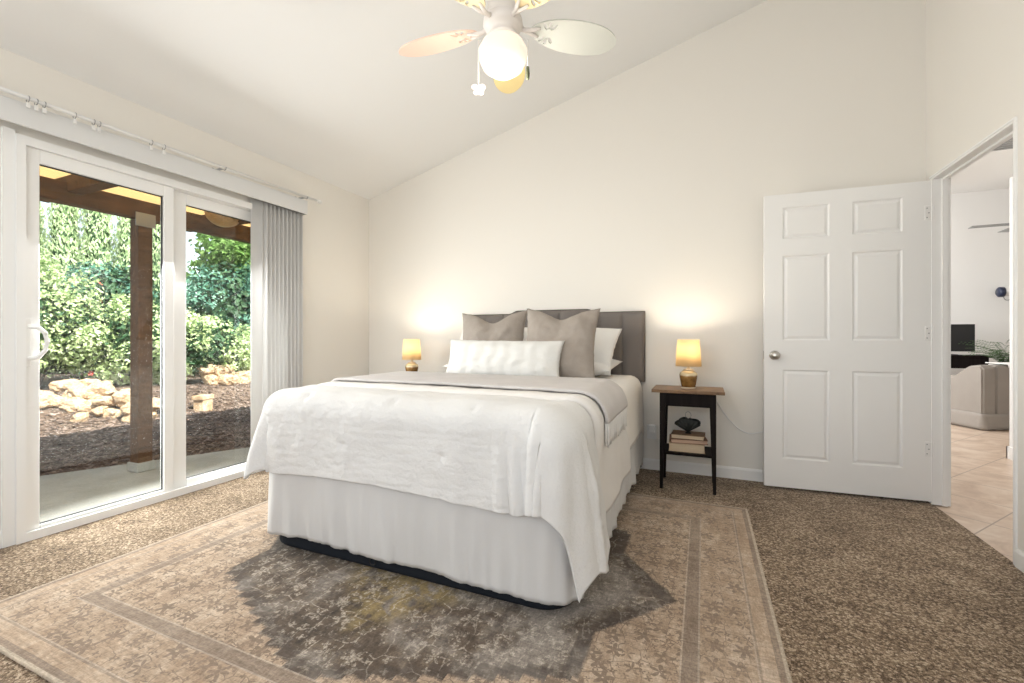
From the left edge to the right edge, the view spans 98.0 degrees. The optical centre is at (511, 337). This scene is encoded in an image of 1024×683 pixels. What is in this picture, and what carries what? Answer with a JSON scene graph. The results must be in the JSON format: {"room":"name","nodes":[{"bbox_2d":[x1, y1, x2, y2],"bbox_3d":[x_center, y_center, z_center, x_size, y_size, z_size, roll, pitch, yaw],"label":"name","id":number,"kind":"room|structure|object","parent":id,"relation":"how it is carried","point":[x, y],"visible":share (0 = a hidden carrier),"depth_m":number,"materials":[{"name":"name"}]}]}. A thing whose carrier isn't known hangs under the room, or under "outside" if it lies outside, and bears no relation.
{"room":"bedroom","nodes":[
{"label":"bedroom","id":0,"kind":"room"},
{"bbox_2d":[0,47,368,530],"bbox_3d":[-2.578,-0.160,2.375,0.150,2.620,5.135,0,0,23],"label":"wall","id":1,"kind":"structure","parent":0,"point":[335,230],"depth_m":3.80,"materials":[{"name":"white paint"}]},
{"bbox_2d":[0,531,1,548],"bbox_3d":[-3.005,1.008,1.171,0.013,0.085,2.385,0,0,23],"label":"baseboard","id":2,"kind":"structure","parent":1,"relation":"attached to","point":[0,531],"depth_m":2.22,"materials":[{"name":"white paint"}]},
{"bbox_2d":[1,126,263,547],"bbox_3d":[-2.268,-0.005,2.987,0.198,2.110,1.625,0,0,23],"label":"door","id":3,"kind":"structure","parent":1,"relation":"in","point":[22,156],"depth_m":2.35,"materials":[{"name":"white plastic"}]},
{"bbox_2d":[0,95,307,442],"bbox_3d":[-2.317,-0.084,2.671,0.097,2.197,2.585,0,0,23],"label":"vertical blind","id":4,"kind":"object","parent":1,"relation":"attached to","point":[276,216],"visible":0.75,"depth_m":3.49,"materials":[{"name":"white plastic"}]},
{"bbox_2d":[0,86,321,203],"bbox_3d":[-2.297,-1.197,2.642,0.150,0.043,2.847,0,0,23],"label":"curtain rod","id":5,"kind":"object","parent":1,"relation":"attached to","point":[3,89],"visible":0.84,"depth_m":2.68,"materials":[{"name":"silver metal"}]},
{"bbox_2d":[26,96,29,107],"bbox_3d":[-2.415,-1.179,2.221,0.037,0.061,0.014,0,0,23],"label":"curtain ring","id":6,"kind":"object","parent":5,"relation":"hanging from","point":[27,103],"visible":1,"depth_m":2.22,"materials":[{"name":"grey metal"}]},
{"bbox_2d":[34,99,38,110],"bbox_3d":[-2.404,-1.179,2.249,0.037,0.061,0.014,0,0,21],"label":"curtain ring","id":7,"kind":"object","parent":5,"relation":"hanging from","point":[36,108],"visible":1,"depth_m":2.25,"materials":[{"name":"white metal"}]},
{"bbox_2d":[42,102,46,113],"bbox_3d":[-2.392,-1.179,2.276,0.037,0.061,0.014,0,0,24],"label":"curtain ring","id":8,"kind":"object","parent":5,"relation":"hanging from","point":[44,110],"visible":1,"depth_m":2.27,"materials":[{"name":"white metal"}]},
{"bbox_2d":[73,112,76,123],"bbox_3d":[-2.344,-1.179,2.387,0.037,0.061,0.014,0,0,22],"label":"curtain ring","id":9,"kind":"object","parent":5,"relation":"hanging from","point":[74,119],"visible":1,"depth_m":2.38,"materials":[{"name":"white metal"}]},
{"bbox_2d":[0,0,1012,199],"bbox_3d":[0.410,-2.142,1.946,5.980,1.483,6.700,0,0,23],"label":"ceiling","id":10,"kind":"structure","parent":0,"point":[324,90],"depth_m":2.96,"materials":[{"name":"white paint"}]},
{"bbox_2d":[399,0,615,94],"bbox_3d":[-0.081,-1.605,1.948,0.981,1.098,1.021,0,0,23],"label":"ceiling fan","id":11,"kind":"object","parent":10,"relation":"hanging from","point":[502,53],"visible":1,"depth_m":1.95,"materials":[{"name":"white metal"}]},
{"bbox_2d":[991,137,1012,151],"bbox_3d":[3.551,-1.390,3.156,0.300,0.020,0.300,0,0,23],"label":"ceiling vent","id":12,"kind":"object","parent":10,"relation":"in","point":[1008,144],"visible":0.25,"depth_m":3.21,"materials":[{"name":"white metal"}]},
{"bbox_2d":[0,424,1023,682],"bbox_3d":[3.339,1.110,3.030,10.250,0.120,11.000,0,0,23],"label":"floor","id":13,"kind":"structure","parent":0,"point":[862,588],"depth_m":2.10,"materials":[{"name":"brown carpet"}]},
{"bbox_2d":[0,493,792,682],"bbox_3d":[-0.323,1.044,2.178,2.810,0.009,2.370,0,0,23],"label":"area rug","id":14,"kind":"object","parent":13,"relation":"on","point":[683,596],"visible":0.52,"depth_m":1.65,"materials":[{"name":"beige fabric"}]},
{"bbox_2d":[267,309,644,609],"bbox_3d":[-0.111,0.396,2.899,1.678,1.284,2.149,0,0,23],"label":"bed","id":15,"kind":"object","parent":14,"relation":"on","point":[522,560],"visible":0.36,"depth_m":1.90,"materials":[{"name":"white fabric"}]},
{"bbox_2d":[595,375,643,447],"bbox_3d":[-0.059,0.518,3.019,1.650,0.470,1.705,0,0,23],"label":"coverlet","id":16,"kind":"object","parent":15,"relation":"on","point":[631,386],"visible":0.1,"depth_m":3.08,"materials":[{"name":"white fabric"}]},
{"bbox_2d":[244,381,630,602],"bbox_3d":[-0.295,0.595,2.433,1.803,0.692,1.304,0,0,23],"label":"comforter","id":17,"kind":"object","parent":16,"relation":"on","point":[529,453],"visible":0.8,"depth_m":1.83,"materials":[{"name":"white fabric"}]},
{"bbox_2d":[331,371,627,447],"bbox_3d":[-0.217,0.363,2.598,1.698,0.263,0.664,0,0,23],"label":"throw blanket","id":18,"kind":"object","parent":17,"relation":"on","point":[608,394],"visible":0.98,"depth_m":2.37,"materials":[{"name":"grey fabric"}]},
{"bbox_2d":[462,310,526,340],"bbox_3d":[-0.150,0.043,3.369,0.553,0.516,0.256,0,0,15],"label":"square cushion","id":19,"kind":"object","parent":16,"relation":"on","point":[510,328],"visible":0.45,"depth_m":3.33,"materials":[{"name":"beige fabric"}]},
{"bbox_2d":[446,339,563,376],"bbox_3d":[-0.070,0.155,3.023,0.856,0.289,0.198,0,0,19],"label":"lumbar cushion","id":20,"kind":"object","parent":16,"relation":"on","point":[526,358],"visible":0.88,"depth_m":2.94,"materials":[{"name":"white fabric"}]},
{"bbox_2d":[527,308,600,377],"bbox_3d":[0.324,0.043,3.054,0.532,0.513,0.251,0,0,22],"label":"square cushion","id":21,"kind":"object","parent":16,"relation":"on","point":[577,332],"visible":0.72,"depth_m":2.97,"materials":[{"name":"beige fabric"}]},
{"bbox_2d":[594,359,622,375],"bbox_3d":[0.455,0.210,3.461,0.720,0.174,0.458,0,0,25],"label":"sleeping pillow","id":22,"kind":"object","parent":16,"relation":"on","point":[599,368],"visible":0.13,"depth_m":3.18,"materials":[{"name":"white fabric"}]},
{"bbox_2d":[594,328,621,375],"bbox_3d":[0.455,0.080,3.460,0.737,0.379,0.317,0,0,26],"label":"sleeping pillow","id":23,"kind":"object","parent":22,"relation":"on","point":[606,339],"visible":0.21,"depth_m":3.32,"materials":[{"name":"white fabric"}]},
{"bbox_2d":[651,385,724,494],"bbox_3d":[1.250,0.704,3.162,0.464,0.693,0.333,0,0,23],"label":"nightstand","id":24,"kind":"object","parent":13,"relation":"on","point":[670,395],"visible":0.94,"depth_m":3.06,"materials":[{"name":"brown wood"}]},
{"bbox_2d":[668,438,704,453],"bbox_3d":[1.239,0.762,3.157,0.235,0.058,0.170,0,0,22],"label":"book","id":25,"kind":"object","parent":24,"relation":"on","point":[678,447],"visible":0.71,"depth_m":3.08,"materials":[{"name":"beige paper"}]},
{"bbox_2d":[670,434,707,444],"bbox_3d":[1.250,0.719,3.158,0.240,0.028,0.165,0,0,16],"label":"book","id":26,"kind":"object","parent":25,"relation":"on","point":[673,440],"visible":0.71,"depth_m":3.09,"materials":[{"name":"beige paper"}]},
{"bbox_2d":[671,430,704,440],"bbox_3d":[1.250,0.690,3.158,0.215,0.030,0.160,0,0,26],"label":"book","id":27,"kind":"object","parent":26,"relation":"on","point":[678,434],"visible":0.91,"depth_m":3.11,"materials":[{"name":"beige paper"}]},
{"bbox_2d":[675,411,700,433],"bbox_3d":[1.242,0.596,3.150,0.173,0.154,0.046,0,0,23],"label":"leaf ornament","id":28,"kind":"object","parent":27,"relation":"on","point":[687,424],"visible":1,"depth_m":3.13,"materials":[{"name":"black metal"}]},
{"bbox_2d":[664,443,711,458],"bbox_3d":[1.254,0.801,3.172,0.336,0.018,0.270,0,0,23],"label":"shelf","id":29,"kind":"object","parent":24,"relation":"attached to","point":[708,454],"depth_m":3.08,"materials":[{"name":"black paint"}]},
{"bbox_2d":[676,340,701,388],"bbox_3d":[1.248,0.184,3.148,0.172,0.345,0.172,0,0,23],"label":"table lamp","id":30,"kind":"object","parent":24,"relation":"on","point":[688,354],"visible":1,"depth_m":3.09,"materials":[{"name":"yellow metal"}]},
{"bbox_2d":[951,355,991,368],"bbox_3d":[6.626,0.658,6.930,1.080,0.796,0.440,0,0,23],"label":"console table","id":31,"kind":"object","parent":13,"relation":"on","point":[957,361],"visible":0.12,"depth_m":6.63,"materials":[{"name":"black paint"}]},
{"bbox_2d":[951,324,974,354],"bbox_3d":[6.669,0.025,6.879,0.720,0.470,0.180,0,0,23],"label":"television","id":32,"kind":"object","parent":31,"relation":"on","point":[962,334],"visible":0.33,"depth_m":6.77,"materials":[{"name":"black plastic"}]},
{"bbox_2d":[951,365,1008,429],"bbox_3d":[5.802,0.679,5.484,0.935,0.736,0.887,0,0,0],"label":"armchair","id":33,"kind":"object","parent":13,"relation":"on","point":[979,393],"visible":0.56,"depth_m":5.10,"materials":[{"name":"beige fabric"}]},
{"bbox_2d":[985,362,1008,367],"bbox_3d":[5.827,0.471,5.180,0.361,0.370,0.262,0,0,0],"label":"throw","id":34,"kind":"object","parent":33,"relation":"on","point":[1006,363],"visible":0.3,"depth_m":5.22,"materials":[{"name":"white fabric"}]},
{"bbox_2d":[958,340,1008,364],"bbox_3d":[6.585,0.536,5.918,0.835,1.039,0.946,0,0,-27],"label":"potted fern","id":35,"kind":"object","parent":13,"relation":"on","point":[997,355],"visible":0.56,"depth_m":5.99,"materials":[{"name":"green plant"}]},
{"bbox_3d":[-0.913,0.704,4.089,0.464,0.693,0.333,0,0,23],"label":"nightstand","id":36,"kind":"object","parent":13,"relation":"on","visible":0},
{"bbox_2d":[402,339,420,370],"bbox_3d":[-0.918,0.184,4.076,0.172,0.345,0.172,0,0,23],"label":"table lamp","id":37,"kind":"object","parent":36,"relation":"on","point":[411,347],"visible":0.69,"depth_m":4.02,"materials":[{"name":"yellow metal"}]},
{"bbox_2d":[369,0,925,469],"bbox_3d":[0.596,-0.855,3.852,4.821,3.810,0.120,0,0,23],"label":"wall","id":38,"kind":"structure","parent":0,"point":[643,189],"depth_m":3.49,"materials":[{"name":"white paint"}]},
{"bbox_2d":[647,424,655,438],"bbox_3d":[1.110,0.749,3.542,0.072,0.118,0.045,0,0,23],"label":"wall outlet","id":39,"kind":"object","parent":38,"relation":"attached to","point":[651,429],"visible":1,"depth_m":3.54,"materials":[{"name":"white plastic"}]},
{"bbox_2d":[641,458,762,481],"bbox_3d":[0.588,1.008,3.783,4.561,0.085,0.013,0,0,23],"label":"baseboard","id":40,"kind":"structure","parent":38,"relation":"attached to","point":[648,463],"depth_m":3.40,"materials":[{"name":"white paint"}]},
{"bbox_2d":[716,400,762,433],"bbox_3d":[1.696,0.542,3.286,0.500,0.333,0.130,0,0,5],"label":"lamp cord","id":41,"kind":"object","parent":38,"relation":"attached to","point":[716,400],"visible":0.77,"depth_m":3.32,"materials":[{"name":"white plastic"}]},
{"bbox_2d":[926,0,1023,551],"bbox_3d":[1.729,-0.850,0.545,0.087,3.800,5.165,0,0,23],"label":"wall","id":42,"kind":"structure","parent":0,"point":[975,48],"depth_m":2.35,"materials":[{"name":"white paint"}]},
{"bbox_2d":[929,116,1017,565],"bbox_3d":[2.529,0.013,2.420,0.098,2.074,0.849,0,0,23],"label":"door frame","id":43,"kind":"structure","parent":42,"relation":"attached to","point":[941,180],"depth_m":2.77,"materials":[{"name":"white paint"}]},
{"bbox_2d":[763,180,933,501],"bbox_3d":[2.220,0.019,2.983,0.944,2.030,0.171,0,0,20],"label":"door","id":44,"kind":"structure","parent":43,"relation":"attached to","point":[848,332],"depth_m":2.96,"materials":[{"name":"white paint"}]},
{"bbox_2d":[1015,548,1023,572],"bbox_3d":[1.511,1.008,0.163,0.013,0.085,4.090,0,0,23],"label":"baseboard","id":45,"kind":"structure","parent":42,"relation":"attached to","point":[1019,554],"depth_m":2.02,"materials":[{"name":"white paint"}]},
{"bbox_2d":[951,188,1008,374],"bbox_3d":[7.117,-0.697,7.340,6.700,3.506,0.100,0,0,23],"label":"wall","id":46,"kind":"structure","parent":0,"point":[979,256],"depth_m":7.12,"materials":[{"name":"white paint"}]},
{"bbox_2d":[995,287,1008,300],"bbox_3d":[7.691,-0.687,6.920,0.235,0.216,0.220,0,0,23],"label":"wall spotlight","id":47,"kind":"object","parent":46,"relation":"attached to","point":[1000,291],"visible":0.67,"depth_m":6.88,"materials":[{"name":"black metal"}]},
{"bbox_2d":[995,287,1006,296],"bbox_3d":[7.604,-0.715,6.924,0.073,0.160,0.160,0,0,23],"label":"hood","id":48,"kind":"object","parent":47,"relation":"attached to","point":[1000,291],"depth_m":6.88,"materials":[{"name":"blue plastic"}]},
{"bbox_2d":[951,178,1008,193],"bbox_3d":[6.290,-2.400,5.410,6.700,0.100,4.300,0,0,23],"label":"ceiling","id":49,"kind":"structure","parent":0,"point":[997,184],"depth_m":6.90,"materials":[{"name":"white paint"}]},
{"bbox_2d":[968,223,1008,232],"bbox_3d":[6.958,-1.920,6.005,0.905,0.860,0.905,0,0,-20],"label":"fan","id":50,"kind":"object","parent":49,"relation":"hanging from","point":[1002,224],"visible":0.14,"depth_m":6.18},
{"bbox_2d":[1009,177,1012,447],"bbox_3d":[3.571,-0.172,1.897,0.130,2.456,4.300,0,0,23],"label":"wall","id":51,"kind":"structure","parent":0,"point":[1011,178],"depth_m":3.87,"materials":[{"name":"white paint"}]},
{"bbox_2d":[1006,446,1012,459],"bbox_3d":[3.567,1.003,1.906,0.144,0.106,4.314,0,0,23],"label":"baseboard","id":52,"kind":"structure","parent":51,"relation":"attached to","point":[1009,450],"depth_m":3.88,"materials":[{"name":"white paint"}]},
{"bbox_3d":[-0.156,0.209,3.722,0.720,0.167,0.460,0,6,21],"label":"sleeping pillow","id":53,"kind":"object","parent":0,"visible":0},
{"bbox_2d":[460,327,526,340],"bbox_3d":[-0.156,0.080,3.723,0.721,0.342,0.318,0,0,20],"label":"sleeping pillow","id":54,"kind":"object","parent":53,"relation":"on","point":[525,328],"visible":0.02,"depth_m":3.69,"materials":[{"name":"white fabric"}]},
{"label":"outside","id":55,"kind":"structure","parent":0,"visible":0},
{"bbox_2d":[40,367,250,475],"bbox_3d":[-11.138,1.021,11.302,22.620,0.448,24.000,0,0,23],"label":"ground","id":56,"kind":"structure","parent":55,"point":[189,381],"depth_m":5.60,"materials":[{"name":"brown wood"}]},
{"bbox_2d":[40,201,48,269],"bbox_3d":[-10.901,-1.432,10.124,0.828,4.960,0.929,0,0,-1],"label":"cypress tree","id":57,"kind":"object","parent":56,"relation":"on","point":[42,221],"visible":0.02,"depth_m":10.15,"materials":[{"name":"green plant"}]},
{"bbox_2d":[40,395,51,408],"bbox_3d":[-6.056,0.845,5.713,0.270,0.236,0.271,0,0,34],"label":"rock","id":58,"kind":"object","parent":56,"relation":"on","point":[45,401],"visible":0.4,"depth_m":5.67,"materials":[{"name":"stone"}]},
{"bbox_2d":[44,390,57,394],"bbox_3d":[-6.363,0.805,6.099,0.175,0.176,0.172,0,0,1],"label":"rock","id":59,"kind":"object","parent":56,"relation":"on","point":[48,392],"visible":0.21,"depth_m":6.08,"materials":[{"name":"stone"}]},
{"bbox_2d":[48,379,78,391],"bbox_3d":[-6.250,0.662,6.245,0.250,0.169,0.308,0,0,-3],"label":"rock","id":60,"kind":"object","parent":59,"relation":"on","point":[56,386],"visible":0.61,"depth_m":6.12,"materials":[{"name":"stone"}]},
{"bbox_2d":[62,380,81,390],"bbox_3d":[-6.100,0.667,6.186,0.200,0.146,0.182,0,0,-21],"label":"rock","id":61,"kind":"object","parent":60,"relation":"on","point":[66,385],"visible":0.51,"depth_m":6.12,"materials":[{"name":"stone"}]},
{"bbox_2d":[40,393,66,407],"bbox_3d":[-6.028,0.830,5.838,0.379,0.218,0.254,0,0,-7],"label":"rock","id":62,"kind":"object","parent":56,"relation":"on","point":[56,399],"visible":0.36,"depth_m":5.78,"materials":[{"name":"stone"}]},
{"bbox_2d":[40,202,82,373],"bbox_3d":[-10.399,-1.654,10.301,0.866,5.402,0.861,0,0,26],"label":"cypress tree","id":63,"kind":"object","parent":56,"relation":"on","point":[64,234],"visible":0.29,"depth_m":10.16,"materials":[{"name":"green plant"}]},
{"bbox_2d":[59,398,85,412],"bbox_3d":[-5.784,0.897,5.892,0.274,0.200,0.266,0,0,-21],"label":"rock","id":64,"kind":"object","parent":56,"relation":"on","point":[69,405],"visible":0.78,"depth_m":5.79,"materials":[{"name":"stone"}]},
{"bbox_2d":[70,412,88,422],"bbox_3d":[-5.535,1.026,5.707,0.150,0.138,0.215,0,0,6],"label":"rock","id":65,"kind":"object","parent":56,"relation":"on","point":[79,417],"visible":0.92,"depth_m":5.65,"materials":[{"name":"stone"}]},
{"bbox_2d":[71,397,87,400],"bbox_3d":[-5.780,0.882,6.000,0.219,0.206,0.321,0,0,-10],"label":"rock","id":66,"kind":"object","parent":56,"relation":"on","point":[77,398],"visible":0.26,"depth_m":5.91,"materials":[{"name":"stone"}]},
{"bbox_2d":[62,390,73,398],"bbox_3d":[-5.892,0.831,6.092,0.252,0.252,0.382,0,0,34],"label":"rock","id":67,"kind":"object","parent":66,"relation":"on","point":[66,393],"visible":0.13,"depth_m":5.97,"materials":[{"name":"stone"}]},
{"bbox_2d":[67,383,86,396],"bbox_3d":[-5.882,0.711,6.056,0.285,0.176,0.226,0,0,18],"label":"rock","id":68,"kind":"object","parent":66,"relation":"on","point":[75,390],"visible":0.75,"depth_m":5.97,"materials":[{"name":"stone"}]},
{"bbox_2d":[40,249,124,385],"bbox_3d":[-7.698,-0.292,7.083,2.111,2.405,2.473,0,0,10],"label":"flowering shrub","id":69,"kind":"object","parent":56,"relation":"on","point":[62,313],"visible":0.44,"depth_m":7.21,"materials":[{"name":"green plant"}]},
{"bbox_2d":[77,403,95,412],"bbox_3d":[-5.634,0.948,5.910,0.195,0.162,0.209,0,0,42],"label":"rock","id":70,"kind":"object","parent":56,"relation":"on","point":[86,408],"visible":0.58,"depth_m":5.85,"materials":[{"name":"stone"}]},
{"bbox_2d":[74,208,116,371],"bbox_3d":[-9.839,-1.869,10.553,0.853,5.806,0.850,0,0,23],"label":"cypress tree","id":71,"kind":"object","parent":56,"relation":"on","point":[97,246],"visible":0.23,"depth_m":10.38,"materials":[{"name":"green plant"}]},
{"bbox_2d":[85,399,111,407],"bbox_3d":[-5.599,0.924,6.013,0.292,0.235,0.285,0,0,-32],"label":"rock","id":72,"kind":"object","parent":56,"relation":"on","point":[89,401],"visible":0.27,"depth_m":5.92,"materials":[{"name":"stone"}]},
{"bbox_2d":[78,380,116,399],"bbox_3d":[-5.675,0.731,6.090,0.403,0.288,0.318,0,0,-40],"label":"rock","id":73,"kind":"object","parent":72,"relation":"on","point":[103,388],"visible":0.77,"depth_m":6.02,"materials":[{"name":"stone"}]},
{"bbox_2d":[90,405,108,416],"bbox_3d":[-5.532,0.973,5.966,0.344,0.172,0.216,0,0,23],"label":"rock","id":74,"kind":"object","parent":56,"relation":"on","point":[98,410],"visible":0.74,"depth_m":5.86,"materials":[{"name":"stone"}]},
{"bbox_2d":[92,396,115,406],"bbox_3d":[-5.466,0.855,5.985,0.180,0.163,0.300,0,0,-8],"label":"rock","id":75,"kind":"object","parent":74,"relation":"on","point":[104,400],"visible":0.84,"depth_m":5.91,"materials":[{"name":"stone"}]},
{"bbox_2d":[61,259,159,378],"bbox_3d":[-8.102,-0.353,9.162,1.993,2.509,1.878,0,0,-11],"label":"round shrub","id":76,"kind":"object","parent":56,"relation":"on","point":[120,285],"visible":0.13,"depth_m":8.71,"materials":[{"name":"teal plant"}]},
{"bbox_2d":[101,408,121,417],"bbox_3d":[-5.401,1.016,5.981,0.255,0.146,0.172,0,0,19],"label":"rock","id":77,"kind":"object","parent":56,"relation":"on","point":[111,412],"visible":0.8,"depth_m":5.93,"materials":[{"name":"stone"}]},
{"bbox_2d":[110,216,130,280],"bbox_3d":[-9.302,-1.448,10.838,0.908,4.940,0.901,0,0,-11],"label":"cypress tree","id":78,"kind":"object","parent":56,"relation":"on","point":[123,226],"visible":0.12,"depth_m":10.60,"materials":[{"name":"green plant"}]},
{"bbox_2d":[62,292,202,385],"bbox_3d":[-6.508,0.051,7.914,1.872,1.725,1.641,0,0,-25],"label":"flowering shrub","id":79,"kind":"object","parent":56,"relation":"on","point":[112,344],"visible":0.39,"depth_m":7.46,"materials":[{"name":"green plant"}]},
{"bbox_2d":[121,412,157,422],"bbox_3d":[-5.006,1.066,5.994,0.298,0.203,0.398,0,0,22],"label":"rock","id":80,"kind":"object","parent":56,"relation":"on","point":[126,418],"visible":0.23,"depth_m":5.84,"materials":[{"name":"stone"}]},
{"bbox_2d":[120,402,129,414],"bbox_3d":[-5.101,0.938,5.934,0.179,0.175,0.220,0,0,2],"label":"rock","id":81,"kind":"object","parent":80,"relation":"on","point":[125,409],"visible":0.55,"depth_m":5.85,"materials":[{"name":"stone"}]},
{"bbox_2d":[40,447,249,521],"bbox_3d":[-3.977,1.155,3.375,3.230,0.110,6.270,0,0,23],"label":"patio","id":82,"kind":"structure","parent":56,"relation":"on","point":[61,494],"depth_m":3.36,"materials":[{"name":"concrete"}]},
{"bbox_2d":[40,166,250,472],"bbox_3d":[-2.839,-0.035,3.828,1.465,2.370,8.800,0,0,23],"label":"patio cover","id":83,"kind":"object","parent":82,"relation":"on","point":[59,187],"visible":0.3,"depth_m":3.66,"materials":[{"name":"wood"}]},
{"bbox_2d":[204,211,238,226],"bbox_3d":[-2.631,-1.100,4.065,0.300,0.170,0.300,0,0,23],"label":"light","id":84,"kind":"object","parent":83,"relation":"attached to","point":[219,220],"visible":0.66,"depth_m":3.99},
{"bbox_2d":[153,224,159,300],"bbox_3d":[-8.764,-1.656,11.029,0.840,5.400,0.856,0,0,-34],"label":"cypress tree","id":85,"kind":"object","parent":56,"relation":"on","point":[156,232],"visible":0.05,"depth_m":10.83,"materials":[{"name":"green plant"}]},
{"bbox_2d":[187,373,199,377],"bbox_3d":[-5.834,0.618,8.202,0.340,0.233,0.260,0,0,41],"label":"rock","id":86,"kind":"object","parent":56,"relation":"on","point":[188,375],"visible":0.18,"depth_m":8.12,"materials":[{"name":"stone"}]},
{"bbox_2d":[192,394,213,411],"bbox_3d":[-4.708,0.997,6.783,0.180,0.255,0.240,0,0,3],"label":"stone block","id":87,"kind":"object","parent":56,"relation":"on","point":[203,402],"visible":0.95,"depth_m":6.69,"materials":[{"name":"stone"}]},
{"bbox_2d":[155,313,250,378],"bbox_3d":[-5.573,0.211,8.250,1.591,1.386,1.492,0,0,-36],"label":"shrub","id":88,"kind":"object","parent":56,"relation":"on","point":[213,343],"visible":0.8,"depth_m":7.97,"materials":[{"name":"green plant"}]},
{"bbox_2d":[186,232,220,284],"bbox_3d":[-9.496,-1.869,17.435,4.428,5.634,5.160,0,0,13],"label":"leafy tree","id":89,"kind":"object","parent":56,"relation":"on","point":[195,263],"visible":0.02,"depth_m":16.04,"materials":[{"name":"green plant"}]},
{"bbox_2d":[202,374,218,385],"bbox_3d":[-5.353,0.771,7.963,0.395,0.279,0.313,0,0,24],"label":"rock","id":90,"kind":"object","parent":56,"relation":"on","point":[212,379],"visible":0.65,"depth_m":7.81,"materials":[{"name":"stone"}]},
{"bbox_2d":[197,362,218,378],"bbox_3d":[-5.452,0.600,8.027,0.386,0.339,0.457,0,0,-41],"label":"rock","id":91,"kind":"object","parent":90,"relation":"on","point":[210,370],"visible":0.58,"depth_m":7.86,"materials":[{"name":"stone"}]},
{"bbox_2d":[186,260,250,345],"bbox_3d":[-6.158,-0.408,9.918,2.338,2.654,2.307,0,0,2],"label":"shrub","id":92,"kind":"object","parent":56,"relation":"on","point":[226,297],"visible":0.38,"depth_m":9.35,"materials":[{"name":"teal plant"}]},
{"bbox_2d":[193,234,250,283],"bbox_3d":[-6.960,-1.193,12.402,3.038,4.294,3.180,0,0,3],"label":"leafy tree","id":93,"kind":"object","parent":56,"relation":"on","point":[232,251],"visible":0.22,"depth_m":11.22,"materials":[{"name":"green plant"}]},
{"bbox_2d":[217,374,238,384],"bbox_3d":[-5.155,0.760,8.023,0.465,0.278,0.343,0,0,37],"label":"rock","id":94,"kind":"object","parent":56,"relation":"on","point":[224,379],"visible":0.68,"depth_m":7.90,"materials":[{"name":"stone"}]},
{"bbox_2d":[214,364,234,375],"bbox_3d":[-5.226,0.608,8.090,0.330,0.260,0.461,0,0,-34],"label":"rock","id":95,"kind":"object","parent":94,"relation":"on","point":[221,369],"visible":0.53,"depth_m":7.93,"materials":[{"name":"stone"}]},
{"bbox_2d":[235,370,250,382],"bbox_3d":[-5.019,0.744,8.335,0.363,0.309,0.455,0,0,43],"label":"rock","id":96,"kind":"object","parent":56,"relation":"on","point":[244,376],"visible":0.34,"depth_m":8.22,"materials":[{"name":"stone"}]},
{"bbox_3d":[-5.159,1.024,6.252,0.352,0.163,0.229,7,12,-1],"label":"rock","id":97,"kind":"object","parent":56,"relation":"on","visible":0},
{"bbox_2d":[153,397,159,407],"bbox_3d":[-5.006,0.914,6.264,0.252,0.148,0.189,0,0,32],"label":"rock","id":98,"kind":"object","parent":97,"relation":"on","point":[156,401],"visible":0.35,"depth_m":6.19,"materials":[{"name":"stone"}]},
{"bbox_3d":[-5.288,1.016,6.132,0.189,0.137,0.179,8,12,-25],"label":"rock","id":99,"kind":"object","parent":56,"relation":"on","visible":0},
{"bbox_2d":[111,388,129,406],"bbox_3d":[-5.333,0.834,6.167,0.297,0.257,0.419,0,0,-3],"label":"rock","id":100,"kind":"object","parent":99,"relation":"on","point":[121,398],"visible":0.41,"depth_m":6.03,"materials":[{"name":"stone"}]},
{"bbox_3d":[-5.971,0.814,6.289,0.200,0.100,0.147,-7,-13,6],"label":"rock","id":101,"kind":"object","parent":56,"relation":"on","visible":0},
{"bbox_2d":[79,378,100,385],"bbox_3d":[-6.062,0.659,6.345,0.297,0.163,0.219,0,0,4],"label":"rock","id":102,"kind":"object","parent":101,"relation":"on","point":[86,381],"visible":0.4,"depth_m":6.29,"materials":[{"name":"stone"}]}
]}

